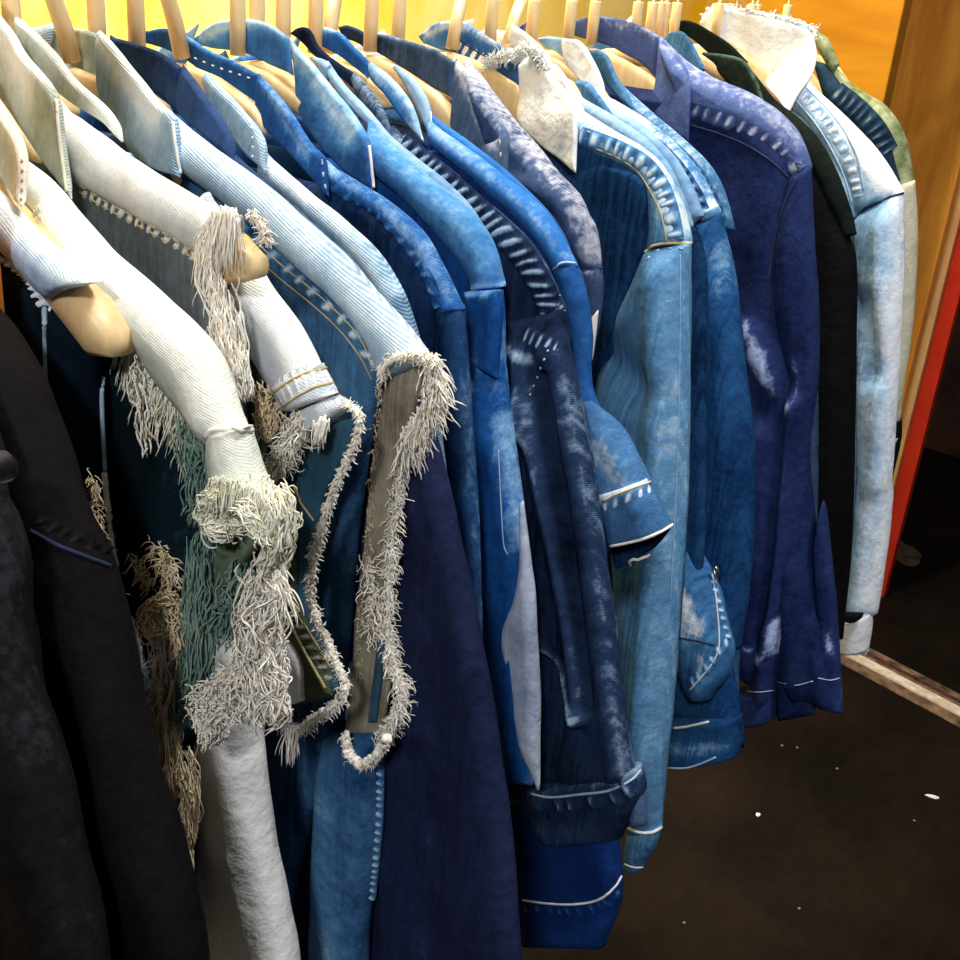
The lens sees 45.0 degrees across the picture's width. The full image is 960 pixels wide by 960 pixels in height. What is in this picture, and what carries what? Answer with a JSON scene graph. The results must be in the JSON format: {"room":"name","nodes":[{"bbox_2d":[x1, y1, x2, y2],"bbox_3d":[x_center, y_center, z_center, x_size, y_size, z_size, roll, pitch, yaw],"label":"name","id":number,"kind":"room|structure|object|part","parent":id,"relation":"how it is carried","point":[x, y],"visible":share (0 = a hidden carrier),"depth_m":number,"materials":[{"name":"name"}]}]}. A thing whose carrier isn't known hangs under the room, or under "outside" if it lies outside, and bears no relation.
{"room":"clothing store","nodes":[
{"label":"clothing store","id":0,"kind":"room"},
{"bbox_2d":[32,23,465,959],"bbox_3d":[-0.249,0.096,0.783,0.572,0.751,0.034,22,29,33],"label":"vest","id":1,"kind":"object","parent":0,"point":[335,790],"visible":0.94,"depth_m":0.60,"materials":[{"name":"blue fabric"}]},
{"bbox_3d":[-0.086,0.301,0.720,0.052,0.374,0.024,21,29,33],"label":"panel","id":2,"kind":"part","parent":1,"relation":"part of","materials":[{"name":"fabric"}]},
{"bbox_3d":[-0.059,0.044,0.611,0.009,0.219,0.033,-8,27,-27],"label":"armhole cord","id":3,"kind":"part","parent":1,"relation":"part of","materials":[{"name":"beige fabric"}]},
{"bbox_3d":[-0.036,-0.053,0.540,0.026,0.018,0.009,13,25,17],"label":"frayed cord","id":4,"kind":"part","parent":1,"relation":"part of","materials":[{"name":"beige fabric"}]},
{"bbox_2d":[78,19,540,789],"bbox_3d":[-0.170,-0.076,0.813,0.576,0.461,0.034,21,29,33],"label":"denim jacket","id":5,"kind":"object","parent":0,"point":[464,245],"visible":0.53,"depth_m":0.69,"materials":[{"name":"blue fabric"}]},
{"bbox_2d":[110,35,522,959],"bbox_3d":[-0.241,0.021,0.773,0.746,0.594,0.032,22,29,33],"label":"denim jacket","id":6,"kind":"object","parent":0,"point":[447,887],"visible":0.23,"depth_m":0.62,"materials":[{"name":"fabric"}]},
{"bbox_2d":[0,0,749,66],"bbox_3d":[-0.633,-0.553,1.172,0.100,3.000,4.250,21,29,33],"label":"wall","id":7,"kind":"structure","parent":0,"point":[420,14],"depth_m":1.69,"materials":[{"name":"yellow paint"}]},
{"bbox_2d":[171,27,646,845],"bbox_3d":[-0.149,-0.065,0.850,0.693,0.500,0.061,21,29,33],"label":"denim jacket","id":8,"kind":"object","parent":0,"point":[593,787],"visible":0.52,"depth_m":0.71,"materials":[{"name":"blue fabric"}]},
{"bbox_2d":[330,21,692,872],"bbox_3d":[-0.049,-0.047,1.010,0.572,0.658,0.063,21,29,33],"label":"denim jacket","id":9,"kind":"object","parent":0,"point":[641,362],"visible":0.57,"depth_m":0.84,"materials":[{"name":"blue fabric"}]},
{"bbox_3d":[0.082,-0.137,0.860,0.077,0.191,0.010,21,29,33],"label":"chest panel","id":10,"kind":"part","parent":9,"relation":"part of","materials":[{"name":"blue fabric"}]},
{"bbox_2d":[425,19,693,639],"bbox_3d":[-0.012,-0.152,1.006,0.497,0.460,0.024,22,29,33],"label":"denim jacket","id":11,"kind":"object","parent":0,"point":[516,34],"visible":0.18,"depth_m":0.87,"materials":[{"name":"blue fabric"}]},
{"bbox_2d":[589,20,857,639],"bbox_3d":[0.167,-0.186,1.245,0.589,0.574,0.052,21,29,33],"label":"jacket","id":12,"kind":"object","parent":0,"point":[834,224],"visible":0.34,"depth_m":1.10,"materials":[{"name":"fabric"}]},
{"bbox_2d":[521,447,959,959],"bbox_3d":[1.244,1.147,1.484,3.950,0.050,6.100,21,29,33],"label":"floor","id":13,"kind":"structure","parent":0,"point":[844,846],"depth_m":2.33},
{"bbox_2d":[0,265,4,312],"bbox_3d":[0.192,0.188,1.367,0.162,1.625,3.352,21,29,33],"label":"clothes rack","id":14,"kind":"object","parent":13,"relation":"on","point":[1,288],"visible":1,"depth_m":0.49,"materials":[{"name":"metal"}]},
{"bbox_2d":[0,0,79,115],"bbox_3d":[-0.243,-0.291,0.592,0.100,0.193,0.012,21,29,33],"label":"wooden hanger","id":15,"kind":"object","parent":14,"relation":"hanging from","point":[10,9],"visible":0.14,"depth_m":0.61,"materials":[{"name":"brown wood"}]},
{"bbox_3d":[-0.250,-0.212,0.627,0.100,0.020,0.012,21,29,33],"label":"arm","id":16,"kind":"part","parent":15,"relation":"part of","materials":[{"name":"brown wood"}]},
{"bbox_2d":[14,17,366,766],"bbox_3d":[-0.251,0.093,0.736,0.480,0.718,0.033,23,29,35],"label":"vest","id":17,"kind":"object","parent":15,"relation":"hanging from","point":[282,353],"visible":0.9,"depth_m":0.55,"materials":[{"name":"blue fabric"}]},
{"bbox_3d":[-0.097,0.068,0.596,0.062,0.151,0.008,21,28,31],"label":"lining panel","id":18,"kind":"part","parent":17,"relation":"part of","materials":[{"name":"beige fabric"}]},
{"bbox_2d":[0,181,135,357],"bbox_3d":[-0.294,-0.234,0.550,0.387,0.271,0.023,21,29,33],"label":"wooden hanger","id":19,"kind":"object","parent":14,"relation":"hanging from","point":[90,314],"visible":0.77,"depth_m":0.49,"materials":[{"name":"brown wood"}]},
{"bbox_2d":[0,190,153,690],"bbox_3d":[-0.311,0.028,0.654,0.414,0.456,0.034,21,29,33],"label":"vest","id":20,"kind":"object","parent":19,"relation":"hanging from","point":[34,266],"visible":0.31,"depth_m":0.51,"materials":[{"name":"white fabric"}]},
{"bbox_2d":[45,0,181,184],"bbox_3d":[-0.226,-0.283,0.621,0.220,0.228,0.023,21,29,33],"label":"wooden hanger","id":21,"kind":"object","parent":14,"relation":"hanging from","point":[58,11],"visible":0.35,"depth_m":0.64,"materials":[{"name":"brown wood"}]},
{"bbox_3d":[-0.230,-0.206,0.660,0.220,0.056,0.012,21,29,33],"label":"arm","id":22,"kind":"part","parent":21,"relation":"part of","materials":[{"name":"brown wood"}]},
{"bbox_2d":[86,0,172,111],"bbox_3d":[-0.211,-0.304,0.631,0.120,0.195,0.012,21,29,33],"label":"wooden hanger","id":23,"kind":"object","parent":14,"relation":"hanging from","point":[96,15],"visible":0.13,"depth_m":0.65,"materials":[{"name":"brown wood"}]},
{"bbox_3d":[-0.218,-0.226,0.665,0.120,0.023,0.012,21,29,33],"label":"arm","id":24,"kind":"part","parent":23,"relation":"part of","materials":[{"name":"brown wood"}]},
{"bbox_2d":[0,99,268,284],"bbox_3d":[-0.258,-0.262,0.587,0.430,0.244,0.017,21,29,33],"label":"wooden hanger","id":25,"kind":"object","parent":14,"relation":"hanging from","point":[256,263],"visible":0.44,"depth_m":0.52,"materials":[{"name":"brown wood"}]},
{"bbox_2d":[0,15,300,959],"bbox_3d":[-0.294,0.069,0.724,0.577,0.703,0.046,21,29,33],"label":"jacket","id":26,"kind":"object","parent":25,"relation":"hanging from","point":[151,221],"visible":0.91,"depth_m":0.56,"materials":[{"name":"fabric"}]},
{"bbox_2d":[126,0,145,46],"bbox_3d":[-0.195,-0.312,0.650,0.120,0.194,0.012,21,29,33],"label":"wooden hanger","id":27,"kind":"object","parent":14,"relation":"hanging from","point":[135,8],"visible":0.06,"depth_m":0.67,"materials":[{"name":"brown wood"}]},
{"bbox_2d":[65,63,446,469],"bbox_3d":[-0.216,-0.072,0.756,0.562,0.380,0.024,21,29,33],"label":"denim jacket","id":28,"kind":"object","parent":27,"relation":"hanging from","point":[249,138],"visible":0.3,"depth_m":0.62,"materials":[{"name":"blue fabric"}]},
{"bbox_2d":[160,0,269,133],"bbox_3d":[-0.178,-0.316,0.672,0.156,0.202,0.023,21,29,33],"label":"wooden hanger","id":29,"kind":"object","parent":14,"relation":"hanging from","point":[171,8],"visible":0.34,"depth_m":0.69,"materials":[{"name":"brown wood"}]},
{"bbox_3d":[-0.182,-0.239,0.710,0.156,0.031,0.012,21,29,33],"label":"arm","id":30,"kind":"part","parent":29,"relation":"part of","materials":[{"name":"brown wood"}]},
{"bbox_2d":[99,28,482,638],"bbox_3d":[-0.198,-0.071,0.783,0.526,0.434,0.028,21,29,33],"label":"denim jacket","id":31,"kind":"object","parent":29,"relation":"hanging from","point":[439,312],"visible":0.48,"depth_m":0.64,"materials":[{"name":"blue fabric"}]},
{"bbox_2d":[194,0,300,113],"bbox_3d":[-0.148,-0.331,0.707,0.150,0.198,0.012,21,29,33],"label":"wooden hanger","id":32,"kind":"object","parent":14,"relation":"hanging from","point":[283,89],"visible":0.38,"depth_m":0.72,"materials":[{"name":"brown wood"}]},
{"bbox_3d":[-0.155,-0.253,0.742,0.150,0.028,0.012,21,29,33],"label":"arm","id":33,"kind":"part","parent":32,"relation":"part of","materials":[{"name":"brown wood"}]},
{"bbox_2d":[243,0,294,87],"bbox_3d":[-0.138,-0.340,0.717,0.080,0.187,0.012,21,29,33],"label":"wooden hanger","id":34,"kind":"object","parent":14,"relation":"hanging from","point":[256,7],"visible":0.32,"depth_m":0.73,"materials":[{"name":"brown wood"}]},
{"bbox_3d":[-0.144,-0.263,0.751,0.080,0.017,0.012,21,29,33],"label":"arm","id":35,"kind":"part","parent":34,"relation":"part of","materials":[{"name":"brown wood"}]},
{"bbox_2d":[176,56,479,218],"bbox_3d":[-0.156,-0.130,0.810,0.471,0.323,0.014,21,29,33],"label":"denim jacket","id":36,"kind":"object","parent":34,"relation":"hanging from","point":[324,66],"visible":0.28,"depth_m":0.70,"materials":[{"name":"blue fabric"}]},
{"bbox_2d":[261,0,329,83],"bbox_3d":[-0.124,-0.346,0.733,0.080,0.186,0.012,21,29,33],"label":"wooden hanger","id":37,"kind":"object","parent":14,"relation":"hanging from","point":[282,7],"visible":0.1,"depth_m":0.75,"materials":[{"name":"brown wood"}]},
{"bbox_2d":[292,0,392,109],"bbox_3d":[-0.106,-0.351,0.756,0.140,0.194,0.012,21,29,33],"label":"wooden hanger","id":38,"kind":"object","parent":14,"relation":"hanging from","point":[315,7],"visible":0.15,"depth_m":0.77,"materials":[{"name":"brown wood"}]},
{"bbox_3d":[-0.113,-0.274,0.790,0.140,0.026,0.012,21,29,33],"label":"arm","id":39,"kind":"part","parent":38,"relation":"part of","materials":[{"name":"brown wood"}]},
{"bbox_2d":[172,27,673,948],"bbox_3d":[-0.133,-0.010,0.901,0.644,0.638,0.031,22,29,34],"label":"denim jacket","id":40,"kind":"object","parent":38,"relation":"hanging from","point":[570,896],"visible":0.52,"depth_m":0.73,"materials":[{"name":"blue fabric"}]},
{"bbox_2d":[322,0,379,89],"bbox_3d":[-0.097,-0.358,0.766,0.100,0.188,0.019,21,29,33],"label":"wooden hanger","id":41,"kind":"object","parent":14,"relation":"hanging from","point":[333,7],"visible":0.22,"depth_m":0.78,"materials":[{"name":"brown wood"}]},
{"bbox_3d":[-0.105,-0.280,0.798,0.100,0.020,0.012,21,29,33],"label":"arm","id":42,"kind":"part","parent":41,"relation":"part of","materials":[{"name":"brown wood"}]},
{"bbox_2d":[295,64,570,249],"bbox_3d":[-0.111,-0.132,0.874,0.532,0.353,0.014,21,29,33],"label":"denim jacket","id":43,"kind":"object","parent":41,"relation":"hanging from","point":[415,91],"visible":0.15,"depth_m":0.76,"materials":[{"name":"blue fabric"}]},
{"bbox_2d":[333,0,450,127],"bbox_3d":[-0.074,-0.350,0.803,0.200,0.229,0.012,21,29,33],"label":"wooden hanger","id":44,"kind":"object","parent":14,"relation":"hanging from","point":[440,106],"visible":0.33,"depth_m":0.81,"materials":[{"name":"brown wood"}]},
{"bbox_3d":[-0.081,-0.274,0.837,0.200,0.062,0.012,21,29,33],"label":"arm","id":45,"kind":"part","parent":44,"relation":"part of","materials":[{"name":"brown wood"}]},
{"bbox_2d":[289,25,603,359],"bbox_3d":[-0.094,-0.117,0.907,0.509,0.440,0.046,21,29,33],"label":"jacket","id":46,"kind":"object","parent":44,"relation":"hanging from","point":[478,114],"visible":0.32,"depth_m":0.76,"materials":[{"name":"blue fabric"}]},
{"bbox_2d":[377,0,433,87],"bbox_3d":[-0.054,-0.377,0.816,0.100,0.187,0.012,21,29,33],"label":"wooden hanger","id":47,"kind":"object","parent":14,"relation":"hanging from","point":[399,6],"visible":0.11,"depth_m":0.83,"materials":[{"name":"brown wood"}]},
{"bbox_3d":[-0.061,-0.301,0.850,0.100,0.020,0.012,21,29,33],"label":"arm","id":48,"kind":"part","parent":47,"relation":"part of","materials":[{"name":"brown wood"}]},
{"bbox_2d":[432,0,519,124],"bbox_3d":[-0.016,-0.359,0.881,0.370,0.265,0.023,21,29,33],"label":"wooden hanger","id":49,"kind":"object","parent":14,"relation":"hanging from","point":[507,91],"visible":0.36,"depth_m":0.88,"materials":[{"name":"brown wood"}]},
{"bbox_3d":[-0.026,-0.283,0.911,0.370,0.100,0.012,21,29,33],"label":"arm","id":50,"kind":"part","parent":49,"relation":"part of","materials":[{"name":"brown wood"}]},
{"bbox_2d":[484,0,498,40],"bbox_3d":[0.012,-0.393,0.902,0.200,0.216,0.012,21,29,33],"label":"wooden hanger","id":51,"kind":"object","parent":14,"relation":"hanging from","point":[492,6],"visible":0.12,"depth_m":0.91,"materials":[{"name":"brown wood"}]},
{"bbox_2d":[502,0,582,97],"bbox_3d":[0.032,-0.402,0.927,0.200,0.216,0.030,21,29,33],"label":"wooden hanger","id":52,"kind":"object","parent":14,"relation":"hanging from","point":[518,8],"visible":0.11,"depth_m":0.94,"materials":[{"name":"brown wood"}]},
{"bbox_3d":[0.020,-0.325,0.953,0.200,0.052,0.012,21,29,33],"label":"arm","id":53,"kind":"part","parent":52,"relation":"part of","materials":[{"name":"brown wood"}]},
{"bbox_2d":[449,80,707,569],"bbox_3d":[0.004,-0.147,1.031,0.505,0.412,0.019,22,29,33],"label":"denim jacket","id":54,"kind":"object","parent":52,"relation":"hanging from","point":[696,534],"visible":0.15,"depth_m":0.91,"materials":[{"name":"blue fabric"}]},
{"bbox_2d":[526,0,608,96],"bbox_3d":[0.046,-0.409,0.943,0.200,0.215,0.012,21,29,33],"label":"wooden hanger","id":55,"kind":"object","parent":14,"relation":"hanging from","point":[533,11],"visible":0.22,"depth_m":0.95,"materials":[{"name":"brown wood"}]},
{"bbox_3d":[0.040,-0.334,0.976,0.200,0.052,0.012,21,29,33],"label":"arm","id":56,"kind":"part","parent":55,"relation":"part of","materials":[{"name":"brown wood"}]},
{"bbox_2d":[480,30,756,769],"bbox_3d":[0.015,-0.089,1.081,0.601,0.614,0.066,23,30,35],"label":"denim jacket","id":57,"kind":"object","parent":55,"relation":"hanging from","point":[708,726],"visible":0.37,"depth_m":0.95,"materials":[{"name":"fabric"}]},
{"bbox_2d":[546,0,615,72],"bbox_3d":[0.081,-0.439,0.977,0.100,0.183,0.012,21,29,33],"label":"wooden hanger","id":58,"kind":"object","parent":14,"relation":"hanging from","point":[571,5],"visible":0.2,"depth_m":0.99,"materials":[{"name":"brown wood"}]},
{"bbox_3d":[0.075,-0.364,1.010,0.100,0.020,0.012,21,29,33],"label":"arm","id":59,"kind":"part","parent":58,"relation":"part of","materials":[{"name":"brown wood"}]},
{"bbox_2d":[501,41,739,693],"bbox_3d":[0.040,-0.128,1.095,0.554,0.532,0.034,21,29,33],"label":"denim jacket","id":60,"kind":"object","parent":58,"relation":"hanging from","point":[602,60],"visible":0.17,"depth_m":0.94,"materials":[{"name":"blue fabric"}]},
{"bbox_2d":[586,0,654,89],"bbox_3d":[0.101,-0.412,1.021,0.370,0.264,0.012,21,29,33],"label":"wooden hanger","id":61,"kind":"object","parent":14,"relation":"hanging from","point":[629,74],"visible":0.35,"depth_m":1.01,"materials":[{"name":"brown wood"}]},
{"bbox_3d":[0.095,-0.338,1.054,0.370,0.103,0.012,21,29,33],"label":"arm","id":62,"kind":"part","parent":61,"relation":"part of","materials":[{"name":"brown wood"}]},
{"bbox_2d":[516,16,842,727],"bbox_3d":[0.074,-0.125,1.141,0.700,0.618,0.062,21,29,33],"label":"jacket","id":63,"kind":"object","parent":61,"relation":"hanging from","point":[790,660],"visible":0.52,"depth_m":0.99,"materials":[{"name":"blue fabric"}]},
{"bbox_2d":[602,0,644,66],"bbox_3d":[0.149,-0.469,1.058,0.100,0.180,0.012,21,29,33],"label":"wooden hanger","id":64,"kind":"object","parent":14,"relation":"hanging from","point":[637,11],"visible":0.26,"depth_m":1.07,"materials":[{"name":"brown wood"}]},
{"bbox_3d":[0.142,-0.396,1.090,0.100,0.020,0.012,21,29,33],"label":"arm","id":65,"kind":"part","parent":64,"relation":"part of","materials":[{"name":"brown wood"}]},
{"bbox_2d":[655,0,666,36],"bbox_3d":[0.175,-0.481,1.088,0.100,0.180,0.012,21,29,33],"label":"wooden hanger","id":66,"kind":"object","parent":14,"relation":"hanging from","point":[662,5],"visible":0.21,"depth_m":1.10,"materials":[{"name":"brown wood"}]},
{"bbox_2d":[638,0,708,77],"bbox_3d":[0.164,-0.453,1.088,0.240,0.232,0.012,21,29,33],"label":"wooden hanger","id":67,"kind":"object","parent":14,"relation":"hanging from","point":[652,10],"visible":0.1,"depth_m":1.09,"materials":[{"name":"brown wood"}]},
{"bbox_3d":[0.157,-0.381,1.120,0.240,0.073,0.012,21,29,33],"label":"arm","id":68,"kind":"part","parent":67,"relation":"part of","materials":[{"name":"brown wood"}]},
{"bbox_2d":[662,0,705,68],"bbox_3d":[0.181,-0.484,1.095,0.100,0.179,0.012,21,29,33],"label":"wooden hanger","id":69,"kind":"object","parent":14,"relation":"hanging from","point":[668,6],"visible":0.1,"depth_m":1.11,"materials":[{"name":"brown wood"}]},
{"bbox_2d":[668,0,726,82],"bbox_3d":[0.192,-0.472,1.119,0.240,0.219,0.012,21,29,33],"label":"wooden hanger","id":70,"kind":"object","parent":14,"relation":"hanging from","point":[676,11],"visible":0.21,"depth_m":1.12,"materials":[{"name":"brown wood"}]},
{"bbox_2d":[591,31,818,520],"bbox_3d":[0.141,-0.197,1.202,0.547,0.509,0.025,21,29,33],"label":"denim jacket","id":71,"kind":"object","parent":70,"relation":"hanging from","point":[678,40],"visible":0.12,"depth_m":1.10,"materials":[{"name":"blue fabric"}]},
{"bbox_3d":[0.186,-0.399,1.151,0.240,0.060,0.012,21,29,33],"label":"arm","id":72,"kind":"part","parent":70,"relation":"part of","materials":[{"name":"brown wood"}]},
{"bbox_2d":[693,0,792,109],"bbox_3d":[0.245,-0.485,1.188,0.280,0.242,0.012,21,29,33],"label":"wooden hanger","id":73,"kind":"object","parent":14,"relation":"hanging from","point":[761,71],"visible":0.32,"depth_m":1.18,"materials":[{"name":"brown wood"}]},
{"bbox_3d":[0.239,-0.414,1.219,0.280,0.086,0.012,21,29,33],"label":"arm","id":74,"kind":"part","parent":73,"relation":"part of","materials":[{"name":"brown wood"}]},
{"bbox_2d":[627,0,904,657],"bbox_3d":[0.217,-0.190,1.313,0.606,0.659,0.066,21,29,33],"label":"denim jacket","id":75,"kind":"object","parent":73,"relation":"hanging from","point":[875,195],"visible":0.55,"depth_m":1.16,"materials":[{"name":"blue fabric"}]},
{"bbox_2d":[747,0,822,94],"bbox_3d":[0.292,-0.508,1.242,0.340,0.236,0.012,21,29,33],"label":"wooden hanger","id":76,"kind":"object","parent":14,"relation":"hanging from","point":[752,5],"visible":0.08,"depth_m":1.23,"materials":[{"name":"brown wood"}]},
{"bbox_2d":[667,19,917,474],"bbox_3d":[0.270,-0.276,1.342,0.523,0.473,0.052,21,29,33],"label":"jacket","id":77,"kind":"object","parent":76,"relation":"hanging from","point":[872,117],"visible":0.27,"depth_m":1.19,"materials":[{"name":"fabric"}]},
{"bbox_3d":[0.386,-0.366,1.196,0.117,0.115,0.022,21,29,33],"label":"shoulder panel","id":78,"kind":"part","parent":77,"relation":"part of","materials":[{"name":"fabric"}]},
{"bbox_3d":[0.285,-0.437,1.274,0.340,0.080,0.012,21,29,33],"label":"arm","id":79,"kind":"part","parent":76,"relation":"part of","materials":[{"name":"brown wood"}]},
{"bbox_2d":[756,0,820,89],"bbox_3d":[0.300,-0.524,1.244,0.200,0.207,0.012,21,29,33],"label":"wooden hanger","id":80,"kind":"object","parent":14,"relation":"hanging from","point":[759,6],"visible":0.1,"depth_m":1.24,"materials":[{"name":"brown wood"}]},
{"bbox_3d":[0.293,-0.454,1.276,0.200,0.052,0.012,21,29,33],"label":"arm","id":81,"kind":"part","parent":80,"relation":"part of","materials":[{"name":"brown wood"}]},
{"bbox_2d":[782,0,847,78],"bbox_3d":[0.348,-0.547,1.302,0.200,0.205,0.012,21,29,33],"label":"wooden hanger","id":82,"kind":"object","parent":14,"relation":"hanging from","point":[787,9],"visible":0.11,"depth_m":1.30,"materials":[{"name":"brown wood"}]},
{"bbox_3d":[0.342,-0.476,1.333,0.200,0.052,0.012,21,29,33],"label":"arm","id":83,"kind":"part","parent":82,"relation":"part of","materials":[{"name":"brown wood"}]},
{"bbox_3d":[-0.350,-0.212,0.482,0.370,0.265,0.012,21,29,33],"label":"wooden hanger","id":84,"kind":"object","parent":14,"relation":"hanging from","visible":0},
{"bbox_2d":[0,432,111,959],"bbox_3d":[-0.371,0.036,0.592,0.606,0.341,0.044,22,29,34],"label":"jacket","id":85,"kind":"object","parent":84,"relation":"hanging from","point":[52,905],"visible":1,"depth_m":0.44,"materials":[{"name":"fabric"}]},
{"bbox_3d":[-0.327,-0.222,0.509,0.370,0.264,0.012,21,29,33],"label":"wooden hanger","id":86,"kind":"object","parent":14,"relation":"hanging from","visible":0},
{"bbox_2d":[0,309,209,959],"bbox_3d":[-0.350,0.036,0.623,0.633,0.373,0.044,21,29,33],"label":"jacket","id":87,"kind":"object","parent":86,"relation":"hanging from","point":[136,836],"visible":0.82,"depth_m":0.47,"materials":[{"name":"fabric"}]},
{"bbox_2d":[749,0,912,108],"bbox_3d":[0.730,-0.833,2.571,0.346,2.600,0.050,21,29,33],"label":"plywood panel","id":88,"kind":"object","parent":13,"relation":"on","point":[866,37],"visible":0.02,"depth_m":2.45,"materials":[{"name":"orange wood"}]},
{"bbox_2d":[840,647,959,727],"bbox_3d":[1.091,0.518,2.799,0.130,0.010,1.033,-15,31,-38],"label":"threshold","id":89,"kind":"object","parent":13,"relation":"on","point":[915,687],"visible":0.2,"depth_m":2.84,"materials":[{"name":"wood"}]},
{"bbox_2d":[896,541,921,566],"bbox_3d":[1.289,0.221,3.519,0.096,0.002,0.168,14,25,19],"label":"worn patch","id":90,"kind":"object","parent":13,"relation":"on","point":[907,555],"visible":0.66,"depth_m":3.50,"materials":[{"name":"brown"}]},
{"bbox_2d":[881,186,959,596],"bbox_3d":[1.210,-0.867,2.743,0.067,2.600,0.045,21,29,33],"label":"post","id":91,"kind":"object","parent":13,"relation":"on","point":[945,303],"visible":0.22,"depth_m":3.00,"materials":[{"name":"red wood"}]},
{"bbox_2d":[890,0,959,419],"bbox_3d":[1.032,-0.918,2.823,0.344,2.600,0.040,21,29,33],"label":"plywood panel","id":92,"kind":"object","parent":13,"relation":"on","point":[925,102],"visible":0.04,"depth_m":2.79,"materials":[{"name":"orange wood"}]},
{"bbox_2d":[925,794,938,798],"bbox_3d":[0.953,0.667,2.446,0.029,0.002,0.010,15,26,21],"label":"paper scrap","id":93,"kind":"object","parent":13,"relation":"on","point":[928,795],"visible":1,"depth_m":2.44,"materials":[{"name":"white paper"}]},
{"bbox_2d":[924,308,959,457],"bbox_3d":[3.094,-1.006,2.935,3.950,3.000,0.100,21,29,33],"label":"wall","id":94,"kind":"structure","parent":0,"point":[943,435],"depth_m":4.28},
{"bbox_3d":[-0.277,-0.276,0.552,0.100,0.194,0.012,21,29,33],"label":"wooden hanger","id":95,"kind":"object","parent":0,"visible":0},
{"bbox_2d":[0,100,303,867],"bbox_3d":[-0.273,0.026,0.648,0.509,0.503,0.050,21,29,33],"label":"jacket","id":96,"kind":"object","parent":95,"relation":"hanging from","point":[177,429],"visible":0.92,"depth_m":0.51,"materials":[{"name":"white fabric"}]}
]}

